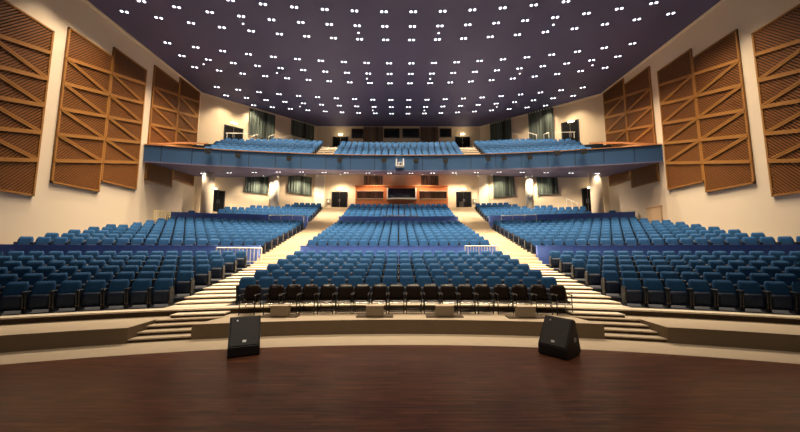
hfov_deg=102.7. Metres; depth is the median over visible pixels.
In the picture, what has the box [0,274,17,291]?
seat
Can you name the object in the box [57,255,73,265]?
seat
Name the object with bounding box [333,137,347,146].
double door
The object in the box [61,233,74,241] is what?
seat
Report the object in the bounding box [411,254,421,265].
seat
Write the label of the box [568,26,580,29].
recessed light
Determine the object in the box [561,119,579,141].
double door
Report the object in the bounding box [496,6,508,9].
recessed light
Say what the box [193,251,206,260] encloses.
seat
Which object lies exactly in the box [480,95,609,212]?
wall
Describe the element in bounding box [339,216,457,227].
wall
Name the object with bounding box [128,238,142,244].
seat
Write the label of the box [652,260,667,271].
seat
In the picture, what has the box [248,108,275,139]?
curtain
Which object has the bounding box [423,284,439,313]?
chair
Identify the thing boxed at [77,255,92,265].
seat
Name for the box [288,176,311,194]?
curtain
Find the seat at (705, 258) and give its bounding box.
[701,255,716,265]
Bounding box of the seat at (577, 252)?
[576,251,587,259]
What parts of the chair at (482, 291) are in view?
backrest, seat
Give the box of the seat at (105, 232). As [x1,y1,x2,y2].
[97,230,108,236]
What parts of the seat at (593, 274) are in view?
armrest, backrest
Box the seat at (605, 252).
[603,251,617,260]
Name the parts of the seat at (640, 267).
backrest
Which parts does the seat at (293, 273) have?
backrest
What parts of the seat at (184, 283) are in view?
armrest, backrest, armrest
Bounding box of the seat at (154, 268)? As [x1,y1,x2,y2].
[137,265,157,278]
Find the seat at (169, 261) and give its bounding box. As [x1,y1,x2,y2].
[158,259,176,271]
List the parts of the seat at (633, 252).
backrest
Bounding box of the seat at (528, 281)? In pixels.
[521,276,538,300]
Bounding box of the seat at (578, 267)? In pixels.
[571,259,585,279]
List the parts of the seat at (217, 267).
backrest, armrest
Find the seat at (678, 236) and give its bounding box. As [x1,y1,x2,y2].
[676,234,687,242]
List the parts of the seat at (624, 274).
backrest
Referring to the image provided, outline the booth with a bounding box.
[355,185,447,207]
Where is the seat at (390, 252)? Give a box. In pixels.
[388,251,397,257]
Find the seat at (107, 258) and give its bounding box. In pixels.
[95,255,110,265]
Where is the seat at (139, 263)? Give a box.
[127,260,142,271]
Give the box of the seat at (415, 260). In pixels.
[412,259,423,269]
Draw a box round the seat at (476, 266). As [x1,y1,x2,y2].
[472,263,483,275]
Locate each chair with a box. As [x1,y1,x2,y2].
[238,285,260,315]
[263,285,283,314]
[281,285,300,313]
[298,284,317,314]
[317,284,335,313]
[335,284,353,313]
[352,284,369,313]
[371,284,387,313]
[388,284,404,313]
[405,284,421,313]
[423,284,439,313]
[440,284,457,313]
[457,284,475,313]
[474,284,493,313]
[494,284,513,314]
[512,285,532,311]
[530,285,552,314]
[550,285,572,315]
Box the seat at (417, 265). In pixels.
[413,263,425,275]
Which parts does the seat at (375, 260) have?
backrest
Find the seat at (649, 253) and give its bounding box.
[647,251,659,260]
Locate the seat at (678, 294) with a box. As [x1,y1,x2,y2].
[665,279,691,308]
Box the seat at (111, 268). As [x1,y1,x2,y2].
[101,265,118,278]
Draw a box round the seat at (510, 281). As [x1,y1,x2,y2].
[503,276,520,299]
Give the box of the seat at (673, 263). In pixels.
[670,260,686,271]
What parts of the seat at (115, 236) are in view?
backrest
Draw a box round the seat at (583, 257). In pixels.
[574,255,586,264]
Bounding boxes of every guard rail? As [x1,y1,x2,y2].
[153,210,170,219]
[216,247,261,263]
[465,245,498,253]
[501,215,536,220]
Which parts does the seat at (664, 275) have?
backrest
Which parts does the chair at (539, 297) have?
backrest, seat, seat frame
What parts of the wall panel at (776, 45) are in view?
cross rail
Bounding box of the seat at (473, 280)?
[468,276,483,296]
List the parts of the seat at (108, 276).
backrest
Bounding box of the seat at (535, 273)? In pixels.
[528,270,542,284]
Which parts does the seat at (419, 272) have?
backrest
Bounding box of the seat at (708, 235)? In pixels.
[704,233,716,242]
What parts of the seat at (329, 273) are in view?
backrest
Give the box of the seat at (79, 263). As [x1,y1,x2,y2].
[68,260,85,271]
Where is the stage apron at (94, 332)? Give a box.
[0,310,799,352]
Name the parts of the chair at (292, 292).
seat, backrest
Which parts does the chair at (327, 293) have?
seat, backrest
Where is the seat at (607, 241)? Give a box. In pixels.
[600,238,612,244]
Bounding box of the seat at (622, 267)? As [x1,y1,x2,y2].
[619,265,638,277]
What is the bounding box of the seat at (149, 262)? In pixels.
[141,260,159,271]
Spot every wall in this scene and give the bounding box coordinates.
[0,0,200,243]
[0,244,260,263]
[171,212,307,227]
[193,94,316,212]
[300,246,494,262]
[317,128,479,206]
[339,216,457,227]
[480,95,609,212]
[488,212,634,227]
[535,244,799,263]
[602,0,799,241]
[646,205,662,221]
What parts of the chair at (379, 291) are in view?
seat, backrest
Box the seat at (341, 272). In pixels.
[337,269,349,283]
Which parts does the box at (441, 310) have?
plate, plate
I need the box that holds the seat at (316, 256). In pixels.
[312,254,322,263]
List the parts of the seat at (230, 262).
backrest, armrest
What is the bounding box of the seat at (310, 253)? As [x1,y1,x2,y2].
[306,251,315,258]
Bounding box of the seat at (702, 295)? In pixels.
[688,279,716,309]
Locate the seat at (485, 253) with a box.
[481,251,490,258]
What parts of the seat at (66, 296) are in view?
armrest, backrest, armrest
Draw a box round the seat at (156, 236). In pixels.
[145,234,158,242]
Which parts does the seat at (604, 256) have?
backrest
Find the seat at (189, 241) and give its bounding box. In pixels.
[182,238,195,244]
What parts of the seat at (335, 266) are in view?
backrest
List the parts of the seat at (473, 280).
backrest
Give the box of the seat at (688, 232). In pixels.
[686,230,697,237]
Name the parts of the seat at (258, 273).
backrest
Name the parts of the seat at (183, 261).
backrest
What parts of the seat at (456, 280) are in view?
backrest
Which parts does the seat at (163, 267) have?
backrest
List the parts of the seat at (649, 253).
backrest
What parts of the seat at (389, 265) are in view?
backrest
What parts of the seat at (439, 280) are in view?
backrest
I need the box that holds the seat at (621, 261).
[619,259,636,271]
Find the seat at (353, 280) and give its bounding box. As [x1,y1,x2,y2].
[348,276,363,291]
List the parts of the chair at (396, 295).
seat, seat frame, backrest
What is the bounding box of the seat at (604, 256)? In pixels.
[603,255,618,265]
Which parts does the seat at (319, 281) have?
backrest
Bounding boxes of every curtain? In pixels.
[245,177,268,193]
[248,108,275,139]
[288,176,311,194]
[291,119,313,140]
[363,126,383,140]
[363,175,382,184]
[420,126,438,140]
[421,175,438,184]
[490,118,511,141]
[493,176,514,197]
[528,107,554,140]
[536,177,557,195]
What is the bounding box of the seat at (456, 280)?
[450,276,466,298]
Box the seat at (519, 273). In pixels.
[511,269,524,283]
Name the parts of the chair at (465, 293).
backrest, seat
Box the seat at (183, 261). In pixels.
[176,259,192,271]
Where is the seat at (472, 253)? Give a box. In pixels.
[469,251,478,258]
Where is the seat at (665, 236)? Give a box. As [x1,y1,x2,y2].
[663,234,673,242]
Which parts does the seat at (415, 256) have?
backrest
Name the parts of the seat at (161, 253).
backrest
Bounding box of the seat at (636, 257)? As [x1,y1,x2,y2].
[633,255,650,265]
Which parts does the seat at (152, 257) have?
backrest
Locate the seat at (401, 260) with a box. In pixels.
[399,259,410,268]
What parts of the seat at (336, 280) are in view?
backrest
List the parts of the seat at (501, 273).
backrest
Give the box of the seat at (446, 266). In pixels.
[443,263,454,275]
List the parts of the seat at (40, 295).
armrest, backrest, armrest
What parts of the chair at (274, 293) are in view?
seat, backrest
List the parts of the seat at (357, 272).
backrest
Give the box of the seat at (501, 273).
[495,269,508,283]
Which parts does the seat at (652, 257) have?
backrest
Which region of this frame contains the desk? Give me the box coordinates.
[382,215,418,216]
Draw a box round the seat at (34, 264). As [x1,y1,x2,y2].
[24,261,43,272]
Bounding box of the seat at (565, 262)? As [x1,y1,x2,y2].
[559,255,571,273]
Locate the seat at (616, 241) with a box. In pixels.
[613,238,625,244]
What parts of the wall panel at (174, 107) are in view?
frame, cross rail, frame, cross rail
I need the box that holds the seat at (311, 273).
[304,269,317,283]
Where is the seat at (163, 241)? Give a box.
[156,238,169,244]
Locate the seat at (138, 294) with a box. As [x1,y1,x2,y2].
[126,279,151,307]
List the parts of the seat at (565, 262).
armrest, backrest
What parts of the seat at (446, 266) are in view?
backrest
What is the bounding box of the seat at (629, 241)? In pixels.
[625,238,638,244]
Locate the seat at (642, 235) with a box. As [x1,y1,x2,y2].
[637,234,649,241]
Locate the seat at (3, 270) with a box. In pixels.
[0,267,7,273]
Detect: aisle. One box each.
[162,207,348,308]
[448,207,631,307]
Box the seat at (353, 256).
[350,254,360,262]
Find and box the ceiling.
[88,0,720,125]
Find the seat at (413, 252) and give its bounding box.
[410,251,419,259]
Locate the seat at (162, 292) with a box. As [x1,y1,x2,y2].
[149,278,173,307]
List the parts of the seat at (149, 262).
backrest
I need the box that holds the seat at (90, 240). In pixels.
[83,237,99,244]
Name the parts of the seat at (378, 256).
backrest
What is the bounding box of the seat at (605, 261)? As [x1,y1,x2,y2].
[602,259,619,270]
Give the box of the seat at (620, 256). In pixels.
[618,255,634,265]
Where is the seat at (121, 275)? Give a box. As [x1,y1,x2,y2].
[111,271,134,286]
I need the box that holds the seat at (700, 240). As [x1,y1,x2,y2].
[695,237,710,244]
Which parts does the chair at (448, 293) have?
backrest, seat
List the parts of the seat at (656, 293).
armrest, backrest, armrest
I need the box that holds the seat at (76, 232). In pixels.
[68,229,80,236]
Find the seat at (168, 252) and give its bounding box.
[162,251,178,260]
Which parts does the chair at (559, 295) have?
backrest, seat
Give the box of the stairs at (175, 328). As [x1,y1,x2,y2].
[128,316,226,342]
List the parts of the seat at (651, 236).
backrest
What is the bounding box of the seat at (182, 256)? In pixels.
[177,255,192,265]
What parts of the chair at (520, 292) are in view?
backrest, seat, seat frame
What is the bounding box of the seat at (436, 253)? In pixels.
[434,251,443,258]
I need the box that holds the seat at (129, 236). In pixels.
[120,234,131,242]
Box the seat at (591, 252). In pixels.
[589,251,602,260]
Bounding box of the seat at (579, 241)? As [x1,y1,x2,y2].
[576,239,588,244]
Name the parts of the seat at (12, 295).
backrest, armrest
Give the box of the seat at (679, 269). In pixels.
[675,265,692,278]
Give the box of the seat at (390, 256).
[386,254,397,262]
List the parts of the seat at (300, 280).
backrest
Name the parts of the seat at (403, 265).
backrest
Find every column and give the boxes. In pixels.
[200,173,214,212]
[269,175,279,207]
[525,176,533,210]
[589,173,603,212]
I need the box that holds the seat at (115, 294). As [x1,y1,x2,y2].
[102,279,130,309]
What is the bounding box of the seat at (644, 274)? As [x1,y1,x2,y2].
[639,271,662,286]
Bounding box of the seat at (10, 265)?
[1,261,21,273]
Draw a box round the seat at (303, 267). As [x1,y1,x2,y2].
[297,264,309,275]
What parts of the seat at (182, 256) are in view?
backrest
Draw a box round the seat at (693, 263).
[689,260,705,271]
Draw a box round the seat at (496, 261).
[494,259,505,268]
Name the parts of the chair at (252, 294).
seat, backrest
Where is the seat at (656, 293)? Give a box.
[643,278,668,307]
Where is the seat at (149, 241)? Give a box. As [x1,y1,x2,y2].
[142,238,156,244]
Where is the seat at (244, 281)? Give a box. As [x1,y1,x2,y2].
[236,277,255,303]
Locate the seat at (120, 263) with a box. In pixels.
[108,260,124,271]
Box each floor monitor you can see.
[227,315,260,358]
[538,315,580,360]
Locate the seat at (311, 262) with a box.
[305,259,316,268]
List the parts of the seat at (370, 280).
backrest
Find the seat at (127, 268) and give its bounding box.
[117,265,138,278]
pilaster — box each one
[314,175,324,206]
[479,175,488,204]
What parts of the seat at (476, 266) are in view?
backrest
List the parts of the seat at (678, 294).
armrest, backrest, armrest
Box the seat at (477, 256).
[474,254,484,262]
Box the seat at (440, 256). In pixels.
[436,254,446,262]
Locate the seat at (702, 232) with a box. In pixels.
[699,230,710,236]
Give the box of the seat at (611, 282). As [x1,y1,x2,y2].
[601,270,622,295]
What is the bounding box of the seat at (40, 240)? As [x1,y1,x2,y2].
[32,237,50,243]
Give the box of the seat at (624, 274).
[621,271,641,285]
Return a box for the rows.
[0,138,799,314]
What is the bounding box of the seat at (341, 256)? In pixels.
[337,254,347,262]
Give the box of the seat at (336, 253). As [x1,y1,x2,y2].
[330,251,339,258]
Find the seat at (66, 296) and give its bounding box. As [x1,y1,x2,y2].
[51,280,81,311]
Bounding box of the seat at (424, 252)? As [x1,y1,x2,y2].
[422,251,431,259]
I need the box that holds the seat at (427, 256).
[424,254,434,263]
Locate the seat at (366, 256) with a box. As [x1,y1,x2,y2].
[362,254,372,263]
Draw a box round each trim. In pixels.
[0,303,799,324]
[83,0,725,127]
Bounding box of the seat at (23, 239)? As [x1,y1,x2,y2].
[13,236,33,243]
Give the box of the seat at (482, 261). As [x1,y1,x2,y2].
[480,259,491,268]
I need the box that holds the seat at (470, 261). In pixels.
[466,259,477,268]
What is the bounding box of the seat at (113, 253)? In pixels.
[102,251,115,259]
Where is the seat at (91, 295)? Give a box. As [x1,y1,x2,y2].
[77,280,106,310]
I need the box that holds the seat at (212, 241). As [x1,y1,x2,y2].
[207,239,219,244]
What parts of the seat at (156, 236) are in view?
backrest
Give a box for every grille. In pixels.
[229,316,259,346]
[540,316,571,348]
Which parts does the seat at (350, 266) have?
backrest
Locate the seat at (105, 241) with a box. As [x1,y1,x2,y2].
[98,237,114,244]
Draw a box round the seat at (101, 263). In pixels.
[88,260,105,271]
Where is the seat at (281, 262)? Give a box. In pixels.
[277,259,288,269]
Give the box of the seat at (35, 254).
[27,251,43,260]
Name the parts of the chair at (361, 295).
seat, backrest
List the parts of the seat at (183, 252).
backrest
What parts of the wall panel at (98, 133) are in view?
frame, cross rail, frame, cross rail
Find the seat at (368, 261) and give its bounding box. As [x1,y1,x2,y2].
[360,259,371,269]
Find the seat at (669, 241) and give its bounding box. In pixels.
[666,238,680,244]
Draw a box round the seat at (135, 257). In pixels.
[127,255,145,265]
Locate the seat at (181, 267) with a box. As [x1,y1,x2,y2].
[174,265,193,277]
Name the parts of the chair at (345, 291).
seat, backrest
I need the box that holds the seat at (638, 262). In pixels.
[635,260,653,271]
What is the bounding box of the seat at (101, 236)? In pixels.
[92,233,104,242]
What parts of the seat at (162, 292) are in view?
armrest, backrest, armrest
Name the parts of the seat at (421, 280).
backrest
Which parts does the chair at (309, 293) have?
seat, backrest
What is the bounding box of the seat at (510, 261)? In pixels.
[508,259,519,268]
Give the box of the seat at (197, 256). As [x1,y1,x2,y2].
[193,255,207,265]
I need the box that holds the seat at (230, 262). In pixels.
[224,255,236,273]
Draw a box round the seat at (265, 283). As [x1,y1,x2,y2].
[255,277,274,303]
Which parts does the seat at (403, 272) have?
backrest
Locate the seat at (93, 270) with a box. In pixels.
[80,266,98,279]
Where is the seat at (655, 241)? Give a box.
[652,238,666,244]
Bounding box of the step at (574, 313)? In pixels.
[565,310,625,317]
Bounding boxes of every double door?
[213,190,224,211]
[223,124,242,140]
[331,192,347,206]
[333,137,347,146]
[455,137,469,146]
[456,192,471,206]
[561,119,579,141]
[581,188,590,210]
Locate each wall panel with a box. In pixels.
[0,0,54,195]
[50,27,146,191]
[144,65,199,187]
[603,66,659,187]
[657,29,755,191]
[751,4,799,196]
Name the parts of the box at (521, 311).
plate, plate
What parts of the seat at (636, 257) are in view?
backrest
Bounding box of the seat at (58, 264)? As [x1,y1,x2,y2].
[47,260,65,272]
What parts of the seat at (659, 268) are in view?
backrest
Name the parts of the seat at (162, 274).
backrest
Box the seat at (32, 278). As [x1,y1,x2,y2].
[20,273,43,290]
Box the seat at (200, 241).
[195,239,207,244]
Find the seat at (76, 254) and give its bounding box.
[66,251,81,259]
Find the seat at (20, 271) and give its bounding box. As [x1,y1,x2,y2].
[10,267,31,281]
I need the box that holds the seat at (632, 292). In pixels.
[621,278,645,306]
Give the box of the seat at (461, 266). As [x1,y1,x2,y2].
[457,263,469,275]
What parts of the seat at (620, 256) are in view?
backrest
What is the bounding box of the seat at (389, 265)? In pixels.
[384,263,397,275]
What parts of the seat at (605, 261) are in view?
backrest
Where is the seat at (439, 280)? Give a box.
[433,276,448,292]
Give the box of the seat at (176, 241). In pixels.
[169,238,182,244]
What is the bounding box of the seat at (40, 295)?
[23,281,55,313]
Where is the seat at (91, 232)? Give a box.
[83,230,94,236]
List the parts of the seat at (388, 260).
backrest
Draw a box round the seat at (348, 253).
[342,251,350,258]
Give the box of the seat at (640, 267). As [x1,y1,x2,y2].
[638,265,657,278]
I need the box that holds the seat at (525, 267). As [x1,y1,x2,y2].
[517,264,529,275]
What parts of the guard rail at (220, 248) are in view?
rail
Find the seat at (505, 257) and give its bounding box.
[500,255,510,263]
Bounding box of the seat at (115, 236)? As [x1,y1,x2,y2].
[106,234,118,242]
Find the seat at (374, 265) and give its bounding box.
[371,263,383,275]
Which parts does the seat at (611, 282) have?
armrest, backrest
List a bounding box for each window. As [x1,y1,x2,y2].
[351,129,362,138]
[384,128,399,137]
[402,128,419,137]
[439,128,451,137]
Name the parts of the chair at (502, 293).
backrest, seat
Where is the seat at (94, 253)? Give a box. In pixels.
[84,251,98,259]
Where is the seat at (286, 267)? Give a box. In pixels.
[282,264,294,275]
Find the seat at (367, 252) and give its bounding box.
[365,251,374,259]
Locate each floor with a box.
[0,207,799,315]
[0,334,799,431]
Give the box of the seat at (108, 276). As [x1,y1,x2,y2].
[93,272,112,287]
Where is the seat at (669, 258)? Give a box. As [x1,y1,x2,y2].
[666,255,680,265]
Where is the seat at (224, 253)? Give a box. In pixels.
[222,251,233,258]
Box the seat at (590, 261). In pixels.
[587,259,602,270]
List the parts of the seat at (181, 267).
backrest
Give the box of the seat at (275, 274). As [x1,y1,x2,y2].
[271,270,285,284]
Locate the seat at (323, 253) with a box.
[318,251,327,258]
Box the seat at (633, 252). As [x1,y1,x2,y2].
[631,251,647,260]
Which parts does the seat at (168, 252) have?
backrest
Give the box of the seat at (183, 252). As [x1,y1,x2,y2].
[177,251,192,260]
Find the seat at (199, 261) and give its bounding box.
[193,259,208,270]
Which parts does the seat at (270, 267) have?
backrest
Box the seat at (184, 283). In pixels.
[173,271,194,295]
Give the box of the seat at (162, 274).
[153,271,174,286]
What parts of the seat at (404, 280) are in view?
backrest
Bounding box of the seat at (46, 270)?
[35,266,55,280]
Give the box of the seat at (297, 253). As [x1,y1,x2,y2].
[294,251,303,258]
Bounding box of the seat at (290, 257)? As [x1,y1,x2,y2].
[286,255,296,263]
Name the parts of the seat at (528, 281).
backrest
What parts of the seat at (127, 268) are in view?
backrest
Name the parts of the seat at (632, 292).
armrest, backrest, armrest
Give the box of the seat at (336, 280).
[330,276,345,294]
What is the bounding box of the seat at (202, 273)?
[193,264,210,286]
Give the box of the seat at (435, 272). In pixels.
[430,269,443,283]
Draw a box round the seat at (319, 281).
[313,276,327,299]
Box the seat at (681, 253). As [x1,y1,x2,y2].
[678,251,692,259]
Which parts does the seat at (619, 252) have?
backrest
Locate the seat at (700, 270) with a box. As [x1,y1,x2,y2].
[695,266,713,279]
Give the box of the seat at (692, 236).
[690,234,701,242]
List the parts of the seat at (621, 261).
backrest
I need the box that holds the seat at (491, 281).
[486,276,501,299]
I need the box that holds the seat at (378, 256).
[375,254,385,265]
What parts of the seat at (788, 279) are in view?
backrest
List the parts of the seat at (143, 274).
backrest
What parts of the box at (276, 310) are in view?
plate, plate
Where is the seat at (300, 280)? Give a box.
[294,276,309,297]
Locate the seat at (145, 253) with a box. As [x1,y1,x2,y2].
[131,251,147,260]
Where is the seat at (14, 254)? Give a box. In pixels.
[6,251,23,260]
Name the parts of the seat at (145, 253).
backrest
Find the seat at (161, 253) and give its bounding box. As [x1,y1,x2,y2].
[147,251,163,259]
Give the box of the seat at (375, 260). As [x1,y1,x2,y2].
[373,259,384,275]
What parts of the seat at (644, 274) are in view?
backrest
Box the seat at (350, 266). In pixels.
[342,263,353,275]
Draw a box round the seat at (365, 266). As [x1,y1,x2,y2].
[356,263,368,275]
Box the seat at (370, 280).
[365,276,380,298]
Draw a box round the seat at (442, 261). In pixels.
[439,259,450,268]
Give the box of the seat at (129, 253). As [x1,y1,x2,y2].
[118,251,132,259]
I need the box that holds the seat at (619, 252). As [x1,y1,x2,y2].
[617,251,632,260]
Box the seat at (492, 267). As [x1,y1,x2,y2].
[487,264,498,275]
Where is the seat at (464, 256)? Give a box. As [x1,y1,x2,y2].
[461,254,471,262]
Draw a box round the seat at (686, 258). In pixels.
[683,255,698,264]
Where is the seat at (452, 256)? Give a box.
[449,254,458,262]
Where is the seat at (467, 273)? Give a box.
[462,269,475,283]
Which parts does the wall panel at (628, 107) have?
cross rail, frame, cross rail, frame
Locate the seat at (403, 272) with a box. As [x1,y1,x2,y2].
[399,269,413,282]
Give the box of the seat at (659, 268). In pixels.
[656,265,677,278]
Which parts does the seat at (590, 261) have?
backrest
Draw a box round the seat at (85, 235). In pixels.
[77,233,89,241]
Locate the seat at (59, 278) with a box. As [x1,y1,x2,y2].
[46,273,67,289]
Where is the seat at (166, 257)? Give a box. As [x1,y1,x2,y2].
[161,255,177,265]
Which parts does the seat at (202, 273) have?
backrest, armrest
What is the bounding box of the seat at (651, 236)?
[649,234,660,242]
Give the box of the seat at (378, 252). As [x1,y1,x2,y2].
[376,251,386,259]
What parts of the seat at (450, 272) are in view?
backrest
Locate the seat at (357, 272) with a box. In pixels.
[353,269,366,283]
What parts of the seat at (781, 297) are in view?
armrest, backrest, armrest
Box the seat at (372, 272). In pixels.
[368,269,381,283]
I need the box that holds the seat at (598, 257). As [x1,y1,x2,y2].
[588,255,602,265]
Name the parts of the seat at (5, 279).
backrest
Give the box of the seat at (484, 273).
[478,269,491,283]
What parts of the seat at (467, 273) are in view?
backrest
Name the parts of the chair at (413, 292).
backrest, seat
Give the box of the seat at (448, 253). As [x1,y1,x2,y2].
[446,251,454,258]
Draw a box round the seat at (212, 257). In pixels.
[209,255,221,264]
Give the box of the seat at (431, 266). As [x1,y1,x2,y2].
[428,263,440,275]
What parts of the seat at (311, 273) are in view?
backrest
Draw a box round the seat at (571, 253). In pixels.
[563,251,573,258]
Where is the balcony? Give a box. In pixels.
[143,142,663,177]
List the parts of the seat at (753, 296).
armrest, backrest, armrest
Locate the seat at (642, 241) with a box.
[638,238,652,244]
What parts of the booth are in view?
booth glass, booth glass, opening frame, booth glass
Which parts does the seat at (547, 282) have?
backrest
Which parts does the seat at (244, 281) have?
armrest, backrest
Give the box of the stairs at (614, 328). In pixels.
[570,316,666,341]
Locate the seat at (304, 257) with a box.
[299,255,309,263]
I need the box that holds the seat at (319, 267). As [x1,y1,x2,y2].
[312,264,324,275]
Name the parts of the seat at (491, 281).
backrest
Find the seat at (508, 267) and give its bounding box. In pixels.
[502,264,513,275]
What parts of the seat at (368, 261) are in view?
backrest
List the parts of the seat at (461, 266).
backrest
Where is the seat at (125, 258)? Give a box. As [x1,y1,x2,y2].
[114,255,128,265]
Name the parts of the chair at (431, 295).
backrest, seat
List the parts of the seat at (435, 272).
backrest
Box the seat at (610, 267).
[602,264,620,277]
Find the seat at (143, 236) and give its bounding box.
[134,234,145,242]
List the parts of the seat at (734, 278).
backrest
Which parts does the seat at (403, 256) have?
backrest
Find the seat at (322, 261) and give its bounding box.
[319,259,330,268]
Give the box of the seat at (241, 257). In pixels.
[235,251,246,267]
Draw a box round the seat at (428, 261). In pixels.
[425,259,436,269]
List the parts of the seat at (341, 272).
backrest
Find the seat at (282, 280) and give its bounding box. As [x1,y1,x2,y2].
[276,276,293,296]
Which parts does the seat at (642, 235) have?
backrest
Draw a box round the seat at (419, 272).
[414,269,428,283]
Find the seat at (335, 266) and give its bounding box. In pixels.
[327,263,339,275]
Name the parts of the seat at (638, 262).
backrest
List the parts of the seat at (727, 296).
armrest, backrest, armrest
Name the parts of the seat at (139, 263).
backrest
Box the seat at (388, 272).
[383,269,397,282]
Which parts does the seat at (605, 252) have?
backrest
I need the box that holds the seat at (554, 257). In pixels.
[549,251,560,268]
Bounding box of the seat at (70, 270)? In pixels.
[58,266,77,279]
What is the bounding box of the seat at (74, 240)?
[66,237,83,244]
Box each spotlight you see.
[205,148,211,153]
[235,152,241,157]
[526,154,532,159]
[554,150,560,155]
[580,148,586,153]
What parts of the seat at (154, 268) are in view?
backrest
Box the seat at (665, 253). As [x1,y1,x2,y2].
[662,251,675,259]
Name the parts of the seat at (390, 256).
backrest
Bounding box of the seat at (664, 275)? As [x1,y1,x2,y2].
[660,271,683,286]
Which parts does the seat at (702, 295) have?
armrest, backrest, armrest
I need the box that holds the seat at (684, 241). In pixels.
[680,238,695,244]
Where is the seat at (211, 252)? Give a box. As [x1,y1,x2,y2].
[208,251,219,259]
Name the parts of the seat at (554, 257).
backrest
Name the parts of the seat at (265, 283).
backrest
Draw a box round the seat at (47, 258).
[36,255,54,265]
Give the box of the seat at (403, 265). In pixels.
[399,263,412,275]
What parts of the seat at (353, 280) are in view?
backrest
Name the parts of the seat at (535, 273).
backrest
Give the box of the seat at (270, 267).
[266,264,279,276]
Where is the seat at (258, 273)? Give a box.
[254,270,268,284]
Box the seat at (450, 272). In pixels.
[447,269,459,283]
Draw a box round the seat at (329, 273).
[321,269,334,283]
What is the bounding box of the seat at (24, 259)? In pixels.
[15,256,33,266]
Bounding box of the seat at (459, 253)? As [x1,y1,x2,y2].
[457,251,466,258]
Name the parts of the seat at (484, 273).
backrest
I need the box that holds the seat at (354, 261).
[346,259,357,268]
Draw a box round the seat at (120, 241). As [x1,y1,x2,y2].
[114,238,128,244]
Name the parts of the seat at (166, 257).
backrest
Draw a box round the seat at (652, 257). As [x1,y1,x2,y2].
[649,255,667,265]
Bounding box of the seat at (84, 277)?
[70,272,90,288]
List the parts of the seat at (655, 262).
backrest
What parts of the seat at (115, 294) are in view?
armrest, backrest, armrest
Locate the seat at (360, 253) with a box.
[353,251,362,258]
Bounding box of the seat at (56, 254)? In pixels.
[47,251,63,259]
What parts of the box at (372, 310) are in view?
plate, plate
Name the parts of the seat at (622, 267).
backrest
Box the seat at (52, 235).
[44,233,58,241]
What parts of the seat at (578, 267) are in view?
armrest, backrest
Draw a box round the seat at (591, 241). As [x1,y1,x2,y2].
[588,239,600,244]
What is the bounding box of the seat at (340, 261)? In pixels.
[333,259,343,268]
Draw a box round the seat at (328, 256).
[325,254,334,262]
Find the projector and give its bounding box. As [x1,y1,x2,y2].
[396,159,403,167]
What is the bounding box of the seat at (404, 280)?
[399,276,414,298]
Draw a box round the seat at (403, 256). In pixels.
[399,254,410,262]
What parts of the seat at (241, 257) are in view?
backrest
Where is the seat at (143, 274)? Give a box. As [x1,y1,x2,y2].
[132,271,154,286]
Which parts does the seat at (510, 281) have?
backrest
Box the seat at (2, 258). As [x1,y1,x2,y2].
[0,256,11,266]
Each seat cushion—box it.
[0,295,20,310]
[27,294,48,309]
[55,293,74,308]
[81,292,99,306]
[106,291,123,305]
[129,291,146,304]
[152,290,168,303]
[175,281,189,293]
[194,274,207,284]
[210,268,221,277]
[224,263,233,271]
[236,258,244,266]
[238,288,244,300]
[260,288,268,300]
[489,287,493,299]
[527,288,530,300]
[546,288,550,300]
[551,258,559,266]
[562,263,571,271]
[574,268,585,277]
[588,274,601,284]
[606,281,620,293]
[627,290,643,303]
[648,290,665,304]
[671,291,688,305]
[694,292,712,306]
[719,293,738,307]
[744,294,765,308]
[772,295,793,310]
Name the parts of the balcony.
rail, trim, rail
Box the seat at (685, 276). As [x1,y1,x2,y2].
[681,272,700,287]
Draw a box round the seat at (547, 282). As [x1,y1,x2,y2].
[540,277,556,300]
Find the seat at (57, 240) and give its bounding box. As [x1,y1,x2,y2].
[49,237,67,244]
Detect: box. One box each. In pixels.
[261,304,299,317]
[356,304,392,317]
[426,304,463,317]
[505,305,544,318]
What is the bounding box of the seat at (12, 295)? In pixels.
[0,282,28,313]
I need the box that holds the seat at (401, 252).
[399,251,408,257]
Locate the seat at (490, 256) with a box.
[487,254,497,263]
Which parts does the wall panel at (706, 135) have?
cross rail, frame, cross rail, frame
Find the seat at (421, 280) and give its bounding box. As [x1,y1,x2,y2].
[416,276,431,298]
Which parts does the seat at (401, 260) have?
backrest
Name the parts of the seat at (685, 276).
backrest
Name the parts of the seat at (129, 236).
backrest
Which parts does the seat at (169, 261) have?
backrest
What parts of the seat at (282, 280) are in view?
backrest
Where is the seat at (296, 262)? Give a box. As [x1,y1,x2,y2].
[291,259,302,268]
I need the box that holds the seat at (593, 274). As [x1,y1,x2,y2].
[585,264,602,286]
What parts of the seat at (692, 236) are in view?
backrest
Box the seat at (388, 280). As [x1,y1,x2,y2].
[382,276,397,295]
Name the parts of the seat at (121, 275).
backrest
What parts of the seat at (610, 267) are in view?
backrest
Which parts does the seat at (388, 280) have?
backrest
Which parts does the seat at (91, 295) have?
armrest, backrest, armrest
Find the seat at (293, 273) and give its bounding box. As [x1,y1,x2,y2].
[288,269,301,283]
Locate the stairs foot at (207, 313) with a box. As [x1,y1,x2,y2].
[170,311,230,317]
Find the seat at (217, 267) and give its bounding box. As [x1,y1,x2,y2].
[210,259,224,279]
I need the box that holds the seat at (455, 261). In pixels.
[453,259,463,268]
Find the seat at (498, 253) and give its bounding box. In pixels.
[493,251,502,258]
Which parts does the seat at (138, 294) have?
armrest, backrest, armrest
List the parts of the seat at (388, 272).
backrest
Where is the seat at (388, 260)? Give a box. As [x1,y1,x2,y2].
[386,259,397,268]
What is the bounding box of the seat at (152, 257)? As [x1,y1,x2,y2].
[144,255,161,265]
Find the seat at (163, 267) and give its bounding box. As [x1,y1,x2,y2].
[156,265,175,278]
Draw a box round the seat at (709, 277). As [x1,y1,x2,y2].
[703,272,723,288]
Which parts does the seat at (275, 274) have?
backrest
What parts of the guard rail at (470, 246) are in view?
rail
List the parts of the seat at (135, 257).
backrest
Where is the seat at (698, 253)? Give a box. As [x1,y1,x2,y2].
[695,251,709,259]

